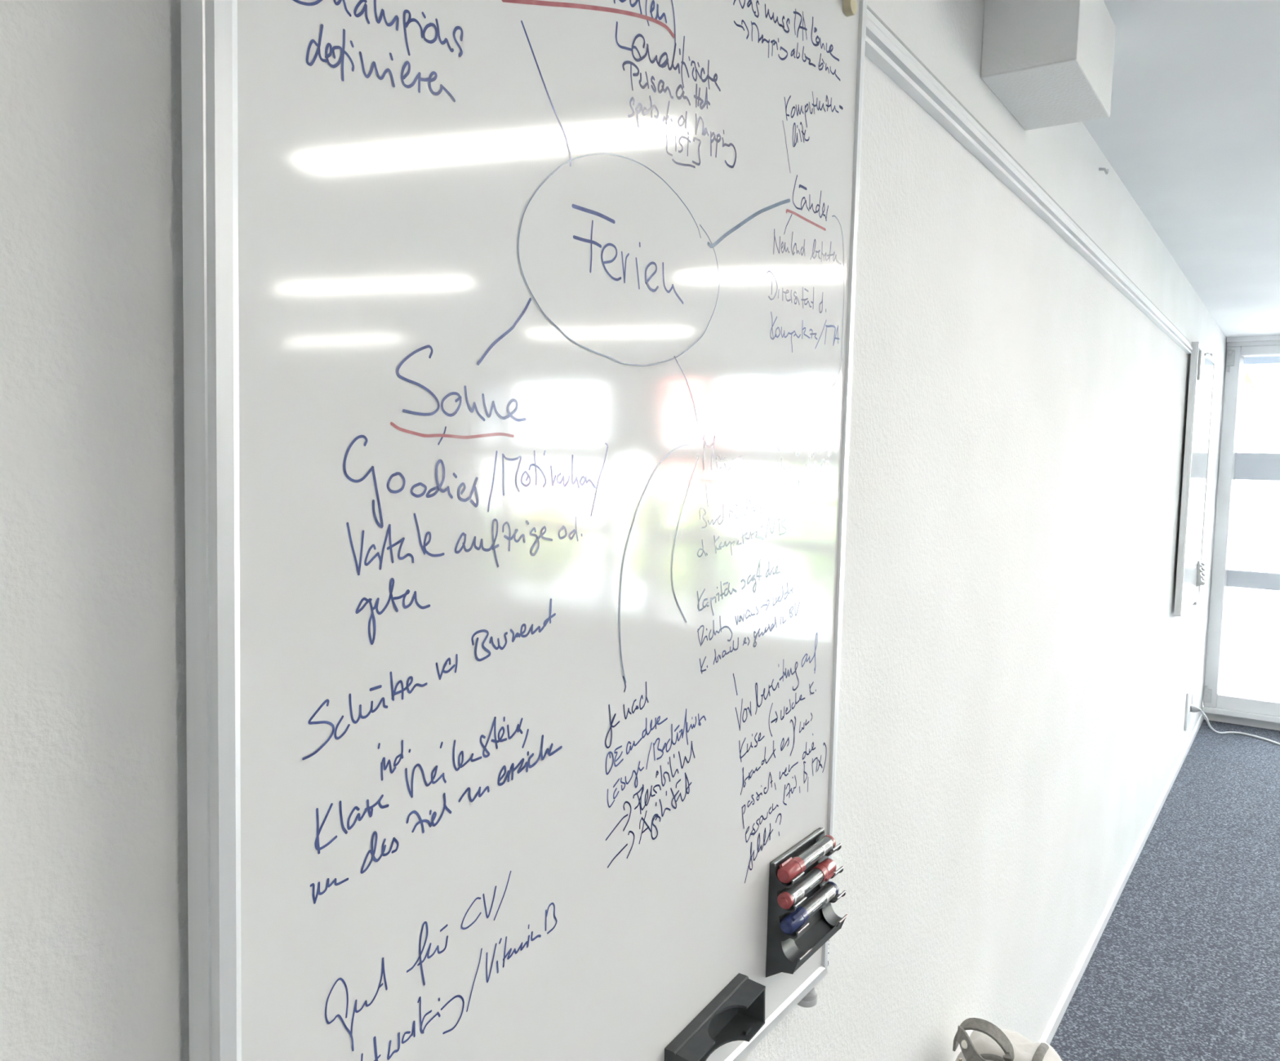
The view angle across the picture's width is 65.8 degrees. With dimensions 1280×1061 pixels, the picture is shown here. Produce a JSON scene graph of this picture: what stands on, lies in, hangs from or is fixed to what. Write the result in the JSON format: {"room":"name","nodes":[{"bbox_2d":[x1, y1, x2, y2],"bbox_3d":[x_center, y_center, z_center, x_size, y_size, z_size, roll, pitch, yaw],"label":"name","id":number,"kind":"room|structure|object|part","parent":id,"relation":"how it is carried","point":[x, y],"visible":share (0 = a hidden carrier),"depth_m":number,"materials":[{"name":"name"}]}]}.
{"room":"meeting room","nodes":[
{"label":"meeting room","id":0,"kind":"room"},
{"bbox_2d":[0,0,1226,1060],"bbox_3d":[0.733,0.242,2.255,0.200,2.530,10.920,4,5,34],"label":"wall","id":1,"kind":"structure","parent":0,"point":[1018,668],"depth_m":1.55,"materials":[{"name":"white paint"}]},
{"bbox_2d":[865,4,1192,354],"bbox_3d":[1.299,-0.763,2.778,0.021,0.062,4.614,4,5,34],"label":"hanging rail","id":2,"kind":"object","parent":1,"relation":"attached to","point":[883,47],"visible":1,"depth_m":1.80,"materials":[{"name":"grey plastic"}]},
{"bbox_2d":[180,0,866,1060],"bbox_3d":[0.011,-0.013,0.951,0.041,1.352,0.944,4,5,34],"label":"whiteboard","id":3,"kind":"object","parent":2,"relation":"hanging from","point":[518,335],"visible":1,"depth_m":0.76,"materials":[{"name":"ceramic"}]},
{"bbox_3d":[-0.244,-0.012,0.567,0.031,1.311,0.017,4,5,34],"label":"frame rail","id":4,"kind":"part","parent":3,"relation":"part of","materials":[{"name":"silver metal"}]},
{"bbox_2d":[664,973,765,1060],"bbox_3d":[0.083,0.538,1.054,0.036,0.060,0.155,4,5,34],"label":"holder","id":5,"kind":"object","parent":3,"relation":"attached to","point":[737,1013],"visible":1,"depth_m":1.08,"materials":[{"name":"black plastic"}]},
{"bbox_3d":[0.082,0.560,1.055,0.036,0.015,0.152,4,5,34],"label":"plate","id":6,"kind":"part","parent":5,"relation":"part of","materials":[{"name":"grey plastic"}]},
{"bbox_3d":[-0.006,0.613,0.974,0.018,0.020,0.906,4,5,34],"label":"frame rail","id":7,"kind":"part","parent":3,"relation":"part of","materials":[{"name":"silver metal"}]},
{"bbox_2d":[765,827,848,977],"bbox_3d":[0.211,0.463,1.226,0.044,0.143,0.143,4,5,34],"label":"rack","id":8,"kind":"object","parent":3,"relation":"attached to","point":[785,953],"visible":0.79,"depth_m":1.18,"materials":[{"name":"black plastic"}]},
{"bbox_2d":[777,857,835,909],"bbox_3d":[0.207,0.433,1.214,0.021,0.020,0.137,4,5,34],"label":"marker","id":9,"kind":"object","parent":8,"relation":"in","point":[824,870],"visible":1,"depth_m":1.20,"materials":[{"name":"red plastic"}]},
{"bbox_2d":[777,835,835,884],"bbox_3d":[0.207,0.403,1.219,0.020,0.021,0.137,4,5,34],"label":"marker","id":10,"kind":"object","parent":8,"relation":"in","point":[790,868],"visible":1,"depth_m":1.20,"materials":[{"name":"red plastic"}]},
{"bbox_2d":[779,881,838,934],"bbox_3d":[0.209,0.462,1.215,0.020,0.022,0.137,4,5,34],"label":"marker","id":11,"kind":"object","parent":8,"relation":"in","point":[789,924],"visible":0.95,"depth_m":1.20,"materials":[{"name":"blue plastic"}]},
{"bbox_3d":[0.261,-0.051,1.292,0.018,1.311,0.022,4,5,34],"label":"frame rail","id":12,"kind":"part","parent":3,"relation":"part of","materials":[{"name":"silver metal"}]},
{"bbox_2d":[843,0,857,17],"bbox_3d":[0.256,-0.638,1.202,0.010,0.022,0.022,4,5,34],"label":"round magnet","id":13,"kind":"object","parent":3,"relation":"attached to","point":[850,6],"visible":1,"depth_m":1.20,"materials":[{"name":"beige plastic"}]},
{"bbox_2d":[1173,341,1215,616],"bbox_3d":[2.870,-0.241,5.114,0.041,1.352,0.944,4,5,34],"label":"whiteboard","id":14,"kind":"object","parent":2,"relation":"hanging from","point":[1200,396],"visible":0.98,"depth_m":4.92,"materials":[{"name":"grey plastic"}]},
{"bbox_3d":[2.615,-0.240,4.730,0.031,1.311,0.017,4,5,34],"label":"frame rail","id":15,"kind":"part","parent":14,"relation":"part of","materials":[{"name":"silver metal"}]},
{"bbox_3d":[2.853,0.384,5.136,0.018,0.020,0.906,4,5,34],"label":"frame rail","id":16,"kind":"part","parent":14,"relation":"part of","materials":[{"name":"silver metal"}]},
{"bbox_2d":[1196,559,1208,586],"bbox_3d":[3.070,0.234,5.388,0.044,0.143,0.143,4,5,34],"label":"rack","id":17,"kind":"object","parent":14,"relation":"attached to","point":[1201,580],"visible":1,"depth_m":5.34,"materials":[{"name":"grey plastic"}]},
{"bbox_3d":[3.068,0.233,5.389,0.040,0.138,0.139,4,5,34],"label":"panel","id":18,"kind":"part","parent":17,"relation":"part of","materials":[{"name":"grey plastic"}]},
{"bbox_3d":[2.886,-0.903,5.043,0.018,0.020,0.906,4,5,34],"label":"frame rail","id":19,"kind":"part","parent":14,"relation":"part of","materials":[{"name":"silver metal"}]},
{"bbox_2d":[1197,350,1213,382],"bbox_3d":[2.754,-0.801,4.832,0.028,0.150,0.266,5,5,40],"label":"hook","id":20,"kind":"object","parent":14,"relation":"attached to","point":[1202,355],"visible":1,"depth_m":4.76,"materials":[{"name":"grey plastic"}]},
{"bbox_3d":[2.720,-0.794,4.792,0.012,0.140,0.160,4,5,34],"label":"plate","id":21,"kind":"part","parent":20,"relation":"part of","materials":[{"name":"grey plastic"}]},
{"bbox_3d":[2.804,-0.865,4.878,0.018,0.027,0.127,5,6,43],"label":"hook arm","id":22,"kind":"part","parent":20,"relation":"part of","materials":[{"name":"grey plastic"}]},
{"bbox_3d":[3.120,-0.280,5.455,0.018,1.311,0.022,4,5,34],"label":"frame rail","id":23,"kind":"part","parent":14,"relation":"part of","materials":[{"name":"silver metal"}]},
{"bbox_2d":[980,0,1115,130],"bbox_3d":[0.779,-0.909,1.875,0.163,0.177,0.333,4,5,34],"label":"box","id":24,"kind":"structure","parent":1,"relation":"attached to","point":[1050,63],"depth_m":1.77,"materials":[{"name":"white paint"}]},
{"bbox_2d":[1098,168,1109,174],"bbox_3d":[1.277,-0.988,2.720,0.023,0.018,0.027,4,5,34],"label":"peg","id":25,"kind":"object","parent":1,"relation":"attached to","point":[1106,171],"visible":1,"depth_m":2.71,"materials":[{"name":"grey plastic"}]},
{"bbox_2d":[1039,714,1204,1044],"bbox_3d":[0.800,1.485,2.301,0.012,0.048,10.560,4,5,34],"label":"baseboard","id":26,"kind":"structure","parent":1,"relation":"attached to","point":[1052,1026],"depth_m":3.65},
{"bbox_2d":[1184,684,1194,731],"bbox_3d":[3.223,1.037,5.797,0.016,0.220,0.300,4,5,34],"label":"wall socket","id":27,"kind":"object","parent":1,"relation":"attached to","point":[1189,695],"visible":1,"depth_m":5.72,"materials":[{"name":"grey plastic"}]},
{"bbox_2d":[1049,720,1279,1060],"bbox_3d":[5.130,1.893,-0.675,10.950,0.120,10.920,4,5,34],"label":"floor","id":28,"kind":"structure","parent":0,"point":[1184,966],"depth_m":3.56,"materials":[{"name":"grey carpet"}]},
{"bbox_2d":[952,1017,1062,1060],"bbox_3d":[0.711,1.236,1.927,0.234,0.597,0.212,4,5,34],"label":"backpack","id":29,"kind":"object","parent":28,"relation":"on","point":[987,1042],"visible":1,"depth_m":1.89,"materials":[{"name":"beige fabric"}]},
{"bbox_3d":[0.638,0.987,1.860,0.093,0.069,0.043,4,5,34],"label":"carry handle","id":30,"kind":"part","parent":29,"relation":"part of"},
{"bbox_3d":[0.656,0.976,1.893,0.109,0.078,0.046,4,5,34],"label":"carry handle","id":31,"kind":"part","parent":29,"relation":"part of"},
{"bbox_2d":[1190,706,1279,745],"bbox_3d":[3.938,1.194,5.759,1.244,0.288,0.744,4,5,34],"label":"power cable","id":32,"kind":"object","parent":28,"relation":"on","point":[1193,708],"visible":1,"depth_m":6.09,"materials":[{"name":"grey plastic"}]},
{"bbox_2d":[1082,0,1279,337],"bbox_3d":[5.197,-0.764,-0.867,10.950,0.150,10.920,4,5,34],"label":"ceiling","id":33,"kind":"structure","parent":0,"point":[1191,131],"depth_m":2.60,"materials":[{"name":"paint"}]},
{"bbox_2d":[1204,340,1279,730],"bbox_3d":[8.206,0.329,3.660,10.550,2.530,0.160,4,5,34],"label":"wall","id":34,"kind":"structure","parent":0,"point":[1260,724],"depth_m":6.51,"materials":[{"name":"white paint"}]},
{"bbox_2d":[1202,706,1279,723],"bbox_3d":[6.685,1.409,4.637,7.065,0.040,0.090,4,5,34],"label":"sill","id":35,"kind":"structure","parent":34,"relation":"attached to","point":[1211,710],"depth_m":6.46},
{"bbox_2d":[1203,335,1279,716],"bbox_3d":[6.736,0.174,4.595,7.045,2.430,0.250,4,5,34],"label":"window","id":36,"kind":"structure","parent":34,"relation":"in","point":[1233,465],"depth_m":6.46,"materials":[{"name":"white plastic"}]},
{"label":"outside","id":37,"kind":"structure","parent":0,"visible":0},
{"bbox_2d":[1221,586,1279,700],"bbox_3d":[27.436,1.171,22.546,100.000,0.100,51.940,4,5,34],"label":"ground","id":38,"kind":"structure","parent":37,"point":[1251,648],"depth_m":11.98,"materials":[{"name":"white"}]},
{"bbox_2d":[1229,364,1279,573],"bbox_3d":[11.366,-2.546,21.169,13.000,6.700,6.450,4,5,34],"label":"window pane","id":39,"kind":"structure","parent":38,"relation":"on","point":[1255,530],"depth_m":17.80,"materials":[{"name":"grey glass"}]},
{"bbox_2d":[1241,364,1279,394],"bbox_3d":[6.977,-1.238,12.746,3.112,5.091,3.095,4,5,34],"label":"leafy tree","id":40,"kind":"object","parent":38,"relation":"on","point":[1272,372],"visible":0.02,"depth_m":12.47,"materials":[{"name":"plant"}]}
]}

